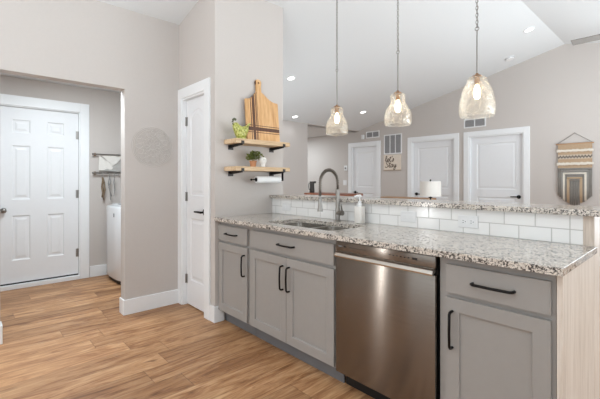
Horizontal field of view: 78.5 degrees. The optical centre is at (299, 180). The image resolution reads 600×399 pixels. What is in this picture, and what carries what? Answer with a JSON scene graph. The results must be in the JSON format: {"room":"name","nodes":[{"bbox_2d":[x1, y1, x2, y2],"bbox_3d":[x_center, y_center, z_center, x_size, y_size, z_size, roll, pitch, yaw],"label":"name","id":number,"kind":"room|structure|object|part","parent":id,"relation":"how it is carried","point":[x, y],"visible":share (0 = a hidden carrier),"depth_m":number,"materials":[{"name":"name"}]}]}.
{"room":"kitchen","nodes":[
{"label":"kitchen","id":0,"kind":"room"},
{"bbox_2d":[0,75,120,276],"bbox_3d":[-3.054,0.030,4.457,2.700,2.420,0.100,0,0,-42],"label":"wall","id":1,"kind":"structure","parent":0,"point":[104,106],"depth_m":4.77,"materials":[{"name":"paint"}]},
{"bbox_2d":[0,106,78,285],"bbox_3d":[-3.091,0.173,4.374,0.822,2.034,0.112,0,0,-42],"label":"door","id":2,"kind":"structure","parent":1,"relation":"in","point":[39,192],"depth_m":4.37,"materials":[{"name":"white paint"}]},
{"bbox_3d":[-3.330,0.340,4.129,0.060,0.060,0.072,0,0,-42],"label":"knob","id":3,"kind":"part","parent":2,"relation":"part of","materials":[{"name":"silver metal"}]},
{"bbox_2d":[0,94,88,291],"bbox_3d":[-3.113,0.135,4.389,1.037,2.210,0.120,0,0,-42],"label":"trim","id":4,"kind":"structure","parent":1,"relation":"attached to","point":[82,110],"depth_m":4.63,"materials":[{"name":"white paint"}]},
{"bbox_2d":[90,264,107,276],"bbox_3d":[-2.356,1.170,5.016,0.915,0.140,0.014,0,0,-42],"label":"baseboard","id":5,"kind":"structure","parent":1,"relation":"attached to","point":[97,270],"depth_m":4.77,"materials":[{"name":"white paint"}]},
{"bbox_2d":[92,153,120,177],"bbox_3d":[-2.466,-0.197,4.866,0.519,0.322,0.087,0,0,-42],"label":"drying rack","id":6,"kind":"object","parent":1,"relation":"attached to","point":[94,154],"visible":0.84,"depth_m":4.80,"materials":[{"name":"silver metal"}]},
{"bbox_2d":[101,177,105,199],"bbox_3d":[-2.548,0.104,4.762,0.053,0.303,0.038,0,0,-42],"label":"strap","id":7,"kind":"object","parent":6,"relation":"hanging from","point":[103,181],"visible":1,"depth_m":4.75,"materials":[{"name":"fabric"}]},
{"bbox_3d":[-2.465,-0.338,4.865,0.519,0.028,0.028,0,0,-42],"label":"rail","id":8,"kind":"part","parent":6,"relation":"part of","materials":[{"name":"silver metal"}]},
{"bbox_3d":[-2.465,-0.098,4.865,0.519,0.028,0.028,0,0,-42],"label":"rail","id":9,"kind":"part","parent":6,"relation":"part of","materials":[{"name":"silver metal"}]},
{"bbox_2d":[99,155,120,171],"bbox_3d":[-2.486,-0.224,4.869,0.325,0.208,0.027,0,0,-42],"label":"laundry bag","id":10,"kind":"object","parent":6,"relation":"hanging from","point":[104,165],"visible":0.88,"depth_m":4.85,"materials":[{"name":"white fabric"}]},
{"bbox_2d":[108,177,111,199],"bbox_3d":[-2.487,0.107,4.809,0.052,0.307,0.020,0,0,-42],"label":"strap","id":11,"kind":"object","parent":6,"relation":"hanging from","point":[109,177],"visible":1,"depth_m":4.80,"materials":[{"name":"grey fabric"}]},
{"bbox_2d":[0,72,120,92],"bbox_3d":[-2.481,-1.205,3.829,2.700,0.050,1.600,0,0,-42],"label":"ceiling","id":12,"kind":"structure","parent":0,"point":[3,74],"depth_m":4.42,"materials":[{"name":"paint"}]},
{"bbox_2d":[0,0,178,299],"bbox_3d":[-2.858,-0.172,2.326,4.315,2.823,0.110,0,0,-42],"label":"wall","id":13,"kind":"structure","parent":0,"point":[94,43],"depth_m":3.43,"materials":[{"name":"paint"}]},
{"bbox_2d":[0,321,2,343],"bbox_3d":[-3.334,1.170,1.882,2.814,0.140,0.124,0,0,-42],"label":"baseboard","id":14,"kind":"structure","parent":13,"relation":"attached to","point":[1,326],"depth_m":2.78,"materials":[{"name":"white paint"}]},
{"bbox_2d":[119,289,177,315],"bbox_3d":[-1.460,1.170,3.594,0.539,0.140,0.124,0,0,-42],"label":"baseboard","id":15,"kind":"structure","parent":13,"relation":"attached to","point":[143,303],"depth_m":3.51,"materials":[{"name":"white paint"}]},
{"bbox_2d":[132,127,171,166],"bbox_3d":[-1.424,-0.325,3.551,0.383,0.383,0.013,0,0,-42],"label":"medallion","id":16,"kind":"object","parent":13,"relation":"attached to","point":[146,127],"visible":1,"depth_m":3.54,"materials":[{"name":"grey"}]},
{"bbox_2d":[0,275,373,398],"bbox_3d":[-0.314,1.270,3.532,9.700,0.060,10.760,0,0,-42],"label":"floor","id":17,"kind":"structure","parent":0,"point":[71,339],"depth_m":2.59,"materials":[{"name":"brown wood"}]},
{"bbox_2d":[107,203,120,284],"bbox_3d":[-2.068,0.720,4.727,0.678,1.040,0.680,0,0,-42],"label":"washing machine","id":18,"kind":"object","parent":17,"relation":"on","point":[114,210],"visible":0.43,"depth_m":4.42,"materials":[{"name":"white metal"}]},
{"bbox_2d":[218,222,255,335],"bbox_3d":[-0.353,0.796,3.239,0.645,0.888,0.466,0,0,-42],"label":"base cabinet","id":19,"kind":"object","parent":17,"relation":"on","point":[234,244],"visible":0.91,"depth_m":3.04,"materials":[{"name":"beige paint"}]},
{"bbox_3d":[-0.559,0.449,3.058,0.021,0.130,0.440,0,0,-42],"label":"drawer","id":20,"kind":"part","parent":19,"relation":"part of","materials":[{"name":"beige paint"}]},
{"bbox_3d":[-0.558,0.829,3.058,0.020,0.588,0.440,0,0,-42],"label":"door","id":21,"kind":"part","parent":19,"relation":"part of","materials":[{"name":"beige paint"}]},
{"bbox_3d":[-0.454,0.677,2.900,0.039,0.177,0.012,0,0,-42],"label":"handle","id":22,"kind":"part","parent":19,"relation":"part of","materials":[{"name":"black metal"}]},
{"bbox_2d":[250,222,344,382],"bbox_3d":[0.114,0.796,2.727,0.645,0.888,0.917,0,0,-42],"label":"base cabinet","id":23,"kind":"object","parent":17,"relation":"on","point":[293,276],"visible":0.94,"depth_m":2.48,"materials":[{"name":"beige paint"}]},
{"bbox_3d":[-0.235,0.829,2.704,0.020,0.588,0.432,0,0,-42],"label":"door","id":24,"kind":"part","parent":23,"relation":"part of","materials":[{"name":"beige paint"}]},
{"bbox_3d":[-0.133,0.677,2.549,0.039,0.177,0.012,0,0,-42],"label":"handle","id":25,"kind":"part","parent":23,"relation":"part of","materials":[{"name":"black metal"}]},
{"bbox_3d":[-0.107,0.449,2.521,0.039,0.013,0.176,0,0,-42],"label":"handle","id":26,"kind":"part","parent":23,"relation":"part of","materials":[{"name":"black metal"}]},
{"bbox_3d":[-0.087,0.677,2.499,0.039,0.177,0.012,0,0,-42],"label":"handle","id":27,"kind":"part","parent":23,"relation":"part of","materials":[{"name":"black metal"}]},
{"bbox_3d":[-0.086,0.449,2.540,0.021,0.130,0.876,0,0,-42],"label":"drawer","id":28,"kind":"part","parent":23,"relation":"part of","materials":[{"name":"beige paint"}]},
{"bbox_3d":[0.061,0.829,2.380,0.020,0.588,0.440,0,0,-42],"label":"door","id":29,"kind":"part","parent":23,"relation":"part of","materials":[{"name":"beige paint"}]},
{"bbox_2d":[214,213,596,276],"bbox_3d":[0.340,0.335,2.486,0.645,0.030,2.528,0,0,-42],"label":"countertop","id":30,"kind":"structure","parent":23,"relation":"on","point":[551,258],"depth_m":1.87,"materials":[{"name":"stone"}]},
{"bbox_2d":[284,222,349,230],"bbox_3d":[0.098,0.440,2.710,0.378,0.177,0.708,0,0,-42],"label":"sink","id":31,"kind":"object","parent":30,"relation":"in","point":[299,224],"visible":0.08,"depth_m":2.94,"materials":[{"name":"metal"}]},
{"bbox_2d":[284,222,325,227],"bbox_3d":[-0.029,0.440,2.849,0.378,0.177,0.332,0,0,-42],"label":"basin","id":32,"kind":"object","parent":31,"relation":"in","point":[300,224],"depth_m":3.03,"materials":[{"name":"silver metal"}]},
{"bbox_2d":[313,226,349,230],"bbox_3d":[0.218,0.440,2.579,0.378,0.177,0.352,0,0,-42],"label":"basin","id":33,"kind":"object","parent":31,"relation":"in","point":[329,228],"depth_m":2.79,"materials":[{"name":"silver metal"}]},
{"bbox_2d":[317,168,343,221],"bbox_3d":[0.239,0.113,2.812,0.244,0.414,0.094,0,0,-42],"label":"kitchen faucet","id":34,"kind":"object","parent":30,"relation":"on","point":[338,212],"visible":1,"depth_m":2.84,"materials":[{"name":"silver metal"}]},
{"bbox_3d":[0.313,0.229,2.860,0.045,0.090,0.071,0,0,-35],"label":"lever handle","id":35,"kind":"part","parent":34,"relation":"part of","materials":[{"name":"silver metal"}]},
{"bbox_2d":[354,194,364,223],"bbox_3d":[0.447,0.212,2.751,0.061,0.216,0.072,0,0,-42],"label":"soap dispenser","id":36,"kind":"object","parent":30,"relation":"on","point":[359,210],"visible":1,"depth_m":2.73,"materials":[{"name":"white plastic"}]},
{"bbox_2d":[354,206,364,223],"bbox_3d":[0.447,0.256,2.751,0.060,0.128,0.072,0,0,-42],"label":"bottle","id":37,"kind":"object","parent":36,"relation":"attached to","point":[359,211],"depth_m":2.72,"materials":[{"name":"white plastic"}]},
{"bbox_2d":[304,192,362,195],"bbox_3d":[0.504,0.718,5.677,0.400,1.045,0.865,0,0,-42],"label":"pub table","id":38,"kind":"object","parent":17,"relation":"on","point":[315,193],"visible":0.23,"depth_m":5.51,"materials":[{"name":"brown wood"}]},
{"bbox_2d":[308,181,315,192],"bbox_3d":[0.206,0.103,5.911,0.108,0.182,0.101,0,0,-42],"label":"pitcher","id":39,"kind":"object","parent":38,"relation":"on","point":[312,190],"visible":1,"depth_m":5.88,"materials":[{"name":"metal"}]},
{"bbox_2d":[334,241,439,398],"bbox_3d":[0.642,0.798,2.156,0.631,0.884,0.626,0,0,-42],"label":"dishwasher","id":40,"kind":"object","parent":17,"relation":"on","point":[388,300],"visible":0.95,"depth_m":1.92,"materials":[{"name":"silver metal"}]},
{"bbox_3d":[0.495,1.190,2.021,0.013,0.099,0.618,0,0,-42],"label":"toe panel","id":41,"kind":"part","parent":40,"relation":"part of","materials":[{"name":"black plastic"}]},
{"bbox_3d":[0.427,0.431,1.959,0.048,0.034,0.614,0,0,-42],"label":"pocket handle","id":42,"kind":"part","parent":40,"relation":"part of","materials":[{"name":"metal"}]},
{"bbox_3d":[0.435,0.386,1.966,0.026,0.056,0.626,0,0,-42],"label":"control panel","id":43,"kind":"part","parent":40,"relation":"part of","materials":[{"name":"silver metal"}]},
{"bbox_2d":[434,257,439,398],"bbox_3d":[0.660,0.748,2.172,0.581,0.784,0.626,0,0,-42],"label":"tub","id":44,"kind":"object","parent":40,"relation":"in","point":[437,270],"depth_m":1.75,"materials":[{"name":"black plastic"}]},
{"bbox_2d":[380,196,435,199],"bbox_3d":[1.958,0.772,6.710,0.300,0.935,0.970,0,0,-42],"label":"console table","id":45,"kind":"object","parent":17,"relation":"on","point":[382,196],"visible":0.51,"depth_m":6.59,"materials":[{"name":"beige wood"}]},
{"bbox_2d":[440,256,593,398],"bbox_3d":[1.020,0.795,1.735,0.645,0.889,0.484,0,0,-42],"label":"base cabinet","id":46,"kind":"object","parent":17,"relation":"on","point":[498,325],"depth_m":1.54,"materials":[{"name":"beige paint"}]},
{"bbox_3d":[0.679,0.677,1.660,0.039,0.177,0.012,0,0,-42],"label":"handle","id":47,"kind":"part","parent":46,"relation":"part of","materials":[{"name":"black metal"}]},
{"bbox_3d":[0.796,0.449,1.531,0.039,0.013,0.176,0,0,-42],"label":"handle","id":48,"kind":"part","parent":46,"relation":"part of","materials":[{"name":"black metal"}]},
{"bbox_3d":[0.817,0.449,1.551,0.021,0.130,0.412,0,0,-42],"label":"drawer","id":49,"kind":"part","parent":46,"relation":"part of","materials":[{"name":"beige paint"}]},
{"bbox_3d":[0.818,0.829,1.551,0.020,0.588,0.412,0,0,-42],"label":"door","id":50,"kind":"part","parent":46,"relation":"part of","materials":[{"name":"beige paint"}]},
{"bbox_3d":[1.196,0.795,1.583,0.591,0.889,0.020,0,0,-42],"label":"wood end panel","id":51,"kind":"part","parent":46,"relation":"part of","materials":[{"name":"beige wood"}]},
{"bbox_3d":[2.123,0.960,5.980,0.400,0.560,0.400,0,0,-42],"label":"end table","id":52,"kind":"object","parent":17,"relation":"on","visible":0},
{"bbox_2d":[420,179,440,199],"bbox_3d":[2.123,0.330,5.980,0.330,0.698,0.330,0,0,-42],"label":"table lamp","id":53,"kind":"object","parent":52,"relation":"on","point":[430,189],"visible":0.69,"depth_m":5.84,"materials":[{"name":"white fabric"}]},
{"bbox_2d":[179,0,226,319],"bbox_3d":[-0.978,-0.256,3.555,0.120,2.992,0.830,0,0,-42],"label":"wall","id":54,"kind":"structure","parent":0,"point":[203,32],"depth_m":3.25,"materials":[{"name":"paint"}]},
{"bbox_2d":[178,77,210,319],"bbox_3d":[-0.973,0.163,3.536,0.138,2.155,0.644,0,0,-42],"label":"trim","id":55,"kind":"structure","parent":54,"relation":"attached to","point":[203,87],"depth_m":3.58,"materials":[{"name":"white paint"}]},
{"bbox_2d":[185,95,203,311],"bbox_3d":[-1.002,0.215,3.526,0.094,2.025,0.454,0,0,-42],"label":"door","id":56,"kind":"structure","parent":54,"relation":"in","point":[194,121],"depth_m":3.56,"materials":[{"name":"white paint"}]},
{"bbox_2d":[209,305,223,322],"bbox_3d":[-0.737,1.170,3.255,0.099,0.140,0.089,0,0,-42],"label":"baseboard","id":57,"kind":"structure","parent":54,"relation":"attached to","point":[216,315],"depth_m":3.22,"materials":[{"name":"white paint"}]},
{"bbox_2d":[227,0,282,215],"bbox_3d":[-0.454,-0.256,3.553,0.652,2.992,0.120,0,0,-42],"label":"wall","id":58,"kind":"structure","parent":0,"point":[254,27],"depth_m":3.47,"materials":[{"name":"paint"}]},
{"bbox_2d":[224,138,289,152],"bbox_3d":[-0.383,-0.320,3.398,0.607,0.086,0.202,0,0,-42],"label":"shelf","id":59,"kind":"object","parent":58,"relation":"attached to","point":[234,142],"visible":1,"depth_m":3.30,"materials":[{"name":"brown wood"}]},
{"bbox_2d":[232,118,250,138],"bbox_3d":[-0.520,-0.456,3.251,0.134,0.185,0.150,0,0,8],"label":"rooster figurine","id":60,"kind":"object","parent":59,"relation":"on","point":[240,131],"visible":0.96,"depth_m":3.21,"materials":[{"name":"green ceramic"}]},
{"bbox_2d":[244,79,279,141],"bbox_3d":[-0.361,-0.663,3.500,0.380,0.598,0.076,0,0,-42],"label":"cutting board","id":61,"kind":"object","parent":59,"relation":"on","point":[262,113],"visible":0.96,"depth_m":3.48,"materials":[{"name":"brown wood"}]},
{"bbox_2d":[224,166,289,175],"bbox_3d":[-0.383,-0.081,3.398,0.607,0.084,0.202,0,0,-42],"label":"shelf","id":62,"kind":"object","parent":58,"relation":"attached to","point":[232,170],"visible":0.93,"depth_m":3.30,"materials":[{"name":"brown wood"}]},
{"bbox_2d":[246,150,263,166],"bbox_3d":[-0.414,-0.200,3.368,0.214,0.152,0.134,0,0,-42],"label":"potted plant","id":63,"kind":"object","parent":62,"relation":"on","point":[251,156],"visible":0.94,"depth_m":3.34,"materials":[{"name":"green plant"}]},
{"bbox_3d":[-0.428,-0.151,3.353,0.068,0.056,0.068,0,0,-42],"label":"pot","id":64,"kind":"part","parent":63,"relation":"part of","materials":[{"name":"ceramic"}]},
{"bbox_2d":[259,157,266,166],"bbox_3d":[-0.338,-0.169,3.354,0.068,0.090,0.068,0,0,-42],"label":"ornament","id":65,"kind":"object","parent":62,"relation":"on","point":[262,160],"visible":0.99,"depth_m":3.33,"materials":[{"name":"ceramic"}]},
{"bbox_2d":[250,173,283,181],"bbox_3d":[-0.304,-0.036,3.466,0.395,0.096,0.050,0,0,-42],"label":"paper towel holder","id":66,"kind":"object","parent":62,"relation":"attached to","point":[282,174],"visible":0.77,"depth_m":3.58,"materials":[{"name":"black metal"}]},
{"bbox_2d":[254,176,281,182],"bbox_3d":[-0.300,-0.008,3.470,0.276,0.065,0.065,0,0,-42],"label":"paper towel roll","id":67,"kind":"object","parent":66,"relation":"hanging from","point":[260,179],"visible":1,"depth_m":3.44,"materials":[{"name":"white paper"}]},
{"bbox_2d":[283,120,358,193],"bbox_3d":[-0.290,0.041,7.129,4.413,2.398,0.120,0,0,-42],"label":"wall","id":68,"kind":"structure","parent":0,"point":[295,157],"depth_m":7.25,"materials":[{"name":"paint"}]},
{"bbox_2d":[97,0,599,137],"bbox_3d":[-0.343,-1.671,3.505,9.620,1.084,10.760,0,0,-42],"label":"ceiling","id":69,"kind":"structure","parent":0,"point":[437,54],"depth_m":4.95,"materials":[{"name":"paint"}]},
{"bbox_2d":[286,76,295,80],"bbox_3d":[-0.131,-1.480,5.319,0.136,0.036,0.132,0,0,-42],"label":"recessed light","id":70,"kind":"object","parent":69,"relation":"in","point":[289,78],"visible":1,"depth_m":5.31,"materials":[{"name":"white paint"}]},
{"bbox_2d":[326,0,347,134],"bbox_3d":[0.323,-1.168,3.206,0.197,1.533,0.197,0,0,-42],"label":"pendant light","id":71,"kind":"object","parent":69,"relation":"hanging from","point":[336,107],"visible":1,"depth_m":3.20,"materials":[{"name":"clear glass"}]},
{"bbox_3d":[0.323,-0.817,3.206,0.009,0.318,0.029,0,0,-42],"label":"rod","id":72,"kind":"part","parent":71,"relation":"part of","materials":[{"name":"silver metal"}]},
{"bbox_3d":[0.323,-0.519,3.206,0.197,0.237,0.197,0,0,-42],"label":"lamp shade","id":73,"kind":"part","parent":71,"relation":"part of","materials":[{"name":"clear glass"}]},
{"bbox_3d":[0.323,-1.431,3.206,0.014,0.932,0.014,0,0,3],"label":"chain","id":74,"kind":"part","parent":71,"relation":"part of","materials":[{"name":"silver metal"}]},
{"bbox_3d":[0.323,-0.541,3.206,0.045,0.093,0.045,0,0,-42],"label":"bulb","id":75,"kind":"part","parent":71,"relation":"part of","materials":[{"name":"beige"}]},
{"bbox_2d":[385,0,409,126],"bbox_3d":[0.734,-1.246,2.756,0.200,1.663,0.200,0,0,-42],"label":"pendant light","id":76,"kind":"object","parent":69,"relation":"hanging from","point":[397,93],"visible":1,"depth_m":2.75,"materials":[{"name":"clear glass"}]},
{"bbox_3d":[0.734,-0.533,2.756,0.200,0.237,0.200,0,0,-42],"label":"lamp shade","id":77,"kind":"part","parent":76,"relation":"part of","materials":[{"name":"clear glass"}]},
{"bbox_3d":[0.734,-0.824,2.756,0.009,0.304,0.029,0,0,-42],"label":"rod","id":78,"kind":"part","parent":76,"relation":"part of","materials":[{"name":"silver metal"}]},
{"bbox_3d":[0.734,-1.502,2.756,0.014,1.075,0.014,0,0,3],"label":"chain","id":79,"kind":"part","parent":76,"relation":"part of","materials":[{"name":"silver metal"}]},
{"bbox_3d":[0.734,-0.555,2.756,0.045,0.093,0.045,0,0,-42],"label":"bulb","id":80,"kind":"part","parent":76,"relation":"part of","materials":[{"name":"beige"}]},
{"bbox_2d":[460,0,495,118],"bbox_3d":[1.122,-1.201,2.330,0.214,1.595,0.214,0,0,-42],"label":"pendant light","id":81,"kind":"object","parent":69,"relation":"hanging from","point":[477,91],"visible":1,"depth_m":2.33,"materials":[{"name":"clear glass"}]},
{"bbox_3d":[1.122,-0.827,2.330,0.009,0.300,0.029,0,0,-42],"label":"rod","id":82,"kind":"part","parent":81,"relation":"part of","materials":[{"name":"silver metal"}]},
{"bbox_3d":[1.122,-1.463,2.330,0.014,0.997,0.014,0,0,3],"label":"chain","id":83,"kind":"part","parent":81,"relation":"part of","materials":[{"name":"silver metal"}]},
{"bbox_3d":[1.122,-0.560,2.330,0.045,0.093,0.045,0,0,-42],"label":"bulb","id":84,"kind":"part","parent":81,"relation":"part of","materials":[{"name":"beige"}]},
{"bbox_3d":[1.122,-0.530,2.330,0.214,0.253,0.214,0,0,-42],"label":"lamp shade","id":85,"kind":"part","parent":81,"relation":"part of","materials":[{"name":"clear glass"}]},
{"bbox_2d":[505,56,514,60],"bbox_3d":[3.324,-1.929,5.822,0.131,0.056,0.131,0,0,-42],"label":"smoke detector","id":86,"kind":"object","parent":69,"relation":"attached to","point":[510,58],"visible":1,"depth_m":5.79,"materials":[{"name":"white plastic"}]},
{"bbox_2d":[523,27,534,32],"bbox_3d":[3.115,-2.050,4.997,0.136,0.036,0.132,0,0,-42],"label":"recessed light","id":87,"kind":"object","parent":69,"relation":"in","point":[529,29],"visible":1,"depth_m":4.99,"materials":[{"name":"white paint"}]},
{"bbox_2d":[571,34,599,44],"bbox_3d":[3.143,-1.542,3.224,1.290,0.513,1.241,0,0,-42],"label":"ceiling fan","id":88,"kind":"object","parent":69,"relation":"hanging from","point":[594,37],"visible":1,"depth_m":3.58,"materials":[{"name":"white"}]},
{"bbox_2d":[308,43,599,206],"bbox_3d":[3.164,-0.426,6.708,0.120,3.333,10.760,0,0,-42],"label":"wall","id":89,"kind":"structure","parent":0,"point":[555,92],"depth_m":5.98,"materials":[{"name":"paint"}]},
{"bbox_2d":[353,146,375,196],"bbox_3d":[1.501,0.226,8.493,0.099,2.005,0.704,0,0,-42],"label":"door","id":90,"kind":"structure","parent":89,"relation":"in","point":[364,158],"depth_m":8.52,"materials":[{"name":"white paint"}]},
{"bbox_2d":[348,141,380,197],"bbox_3d":[1.512,0.177,8.504,0.138,2.125,0.920,0,0,-42],"label":"trim","id":91,"kind":"structure","parent":89,"relation":"attached to","point":[377,144],"depth_m":8.37,"materials":[{"name":"white paint"}]},
{"bbox_2d":[366,130,378,138],"bbox_3d":[1.637,-1.036,8.283,0.010,0.152,0.365,0,0,-42],"label":"air vent","id":92,"kind":"object","parent":89,"relation":"in","point":[372,134],"visible":1,"depth_m":8.28,"materials":[{"name":"white plastic"}]},
{"bbox_2d":[383,154,400,170],"bbox_3d":[1.980,-0.384,7.895,0.027,0.337,0.434,0,0,-42],"label":"wall sign","id":93,"kind":"object","parent":89,"relation":"attached to","point":[391,162],"visible":1,"depth_m":7.88,"materials":[{"name":"beige wood"}]},
{"bbox_2d":[384,133,401,153],"bbox_3d":[1.992,-0.782,7.895,0.010,0.425,0.445,0,0,-42],"label":"air vent","id":94,"kind":"object","parent":89,"relation":"in","point":[392,142],"visible":1,"depth_m":7.88,"materials":[{"name":"white plastic"}]},
{"bbox_2d":[407,133,458,200],"bbox_3d":[2.639,0.177,7.270,0.138,2.125,1.072,0,0,-42],"label":"trim","id":95,"kind":"structure","parent":89,"relation":"attached to","point":[454,136],"depth_m":7.20,"materials":[{"name":"white paint"}]},
{"bbox_2d":[414,140,452,200],"bbox_3d":[2.627,0.226,7.259,0.099,2.005,0.856,0,0,-42],"label":"door","id":96,"kind":"structure","parent":89,"relation":"in","point":[433,160],"depth_m":7.24,"materials":[{"name":"white paint"}]},
{"bbox_2d":[464,117,485,128],"bbox_3d":[3.150,-1.038,6.627,0.010,0.167,0.390,0,0,-42],"label":"air vent","id":97,"kind":"object","parent":89,"relation":"in","point":[479,122],"visible":1,"depth_m":6.62,"materials":[{"name":"white plastic"}]},
{"bbox_2d":[471,134,521,202],"bbox_3d":[3.409,0.226,6.404,0.099,2.005,0.857,0,0,-42],"label":"door","id":98,"kind":"structure","parent":89,"relation":"in","point":[496,161],"depth_m":6.39,"materials":[{"name":"white paint"}]},
{"bbox_2d":[463,126,529,203],"bbox_3d":[3.420,0.177,6.415,0.138,2.125,1.073,0,0,-42],"label":"trim","id":99,"kind":"structure","parent":89,"relation":"attached to","point":[525,131],"depth_m":6.29,"materials":[{"name":"white paint"}]},
{"bbox_2d":[556,133,593,205],"bbox_3d":[4.127,-0.172,5.525,0.054,1.098,0.465,0,0,-42],"label":"wall hanging","id":100,"kind":"object","parent":89,"relation":"attached to","point":[570,155],"depth_m":5.51,"materials":[{"name":"beige fabric"}]},
{"bbox_3d":[4.125,-0.367,5.521,0.010,0.365,0.420,0,0,-42],"label":"woven panel","id":101,"kind":"part","parent":100,"relation":"part of","materials":[{"name":"beige fabric"}]},
{"bbox_3d":[0.614,0.706,2.772,0.129,1.068,2.473,0,0,-42],"label":"wall","id":102,"kind":"structure","parent":0,"visible":0},
{"bbox_2d":[272,198,582,244],"bbox_3d":[0.563,0.246,2.726,0.008,0.147,2.473,0,0,-42],"label":"tile backsplash","id":103,"kind":"structure","parent":102,"relation":"attached to","point":[566,229],"depth_m":2.25,"materials":[{"name":"white tile"}]},
{"bbox_2d":[458,215,477,228],"bbox_3d":[1.014,0.249,2.219,0.008,0.074,0.120,0,0,-42],"label":"wall outlet","id":104,"kind":"object","parent":103,"relation":"attached to","point":[465,221],"visible":1,"depth_m":2.22,"materials":[{"name":"white plastic"}]},
{"bbox_2d":[461,219,466,223],"bbox_3d":[0.997,0.249,2.235,0.002,0.028,0.033,0,0,-42],"label":"socket","id":105,"kind":"object","parent":104,"relation":"attached to","point":[463,221],"depth_m":2.23,"materials":[{"name":"white plastic"}]},
{"bbox_2d":[270,194,599,216],"bbox_3d":[0.756,0.157,2.713,0.345,0.030,2.748,0,0,-42],"label":"bar","id":106,"kind":"object","parent":102,"relation":"on","point":[594,211],"visible":1,"depth_m":2.27,"materials":[{"name":"stone"}]},
{"bbox_2d":[583,216,599,398],"bbox_3d":[1.460,0.707,1.840,0.137,1.067,0.045,0,0,-42],"label":"wood end panel","id":107,"kind":"object","parent":102,"relation":"attached to","point":[591,225],"visible":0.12,"depth_m":1.81,"materials":[{"name":"brown wood"}]}
]}

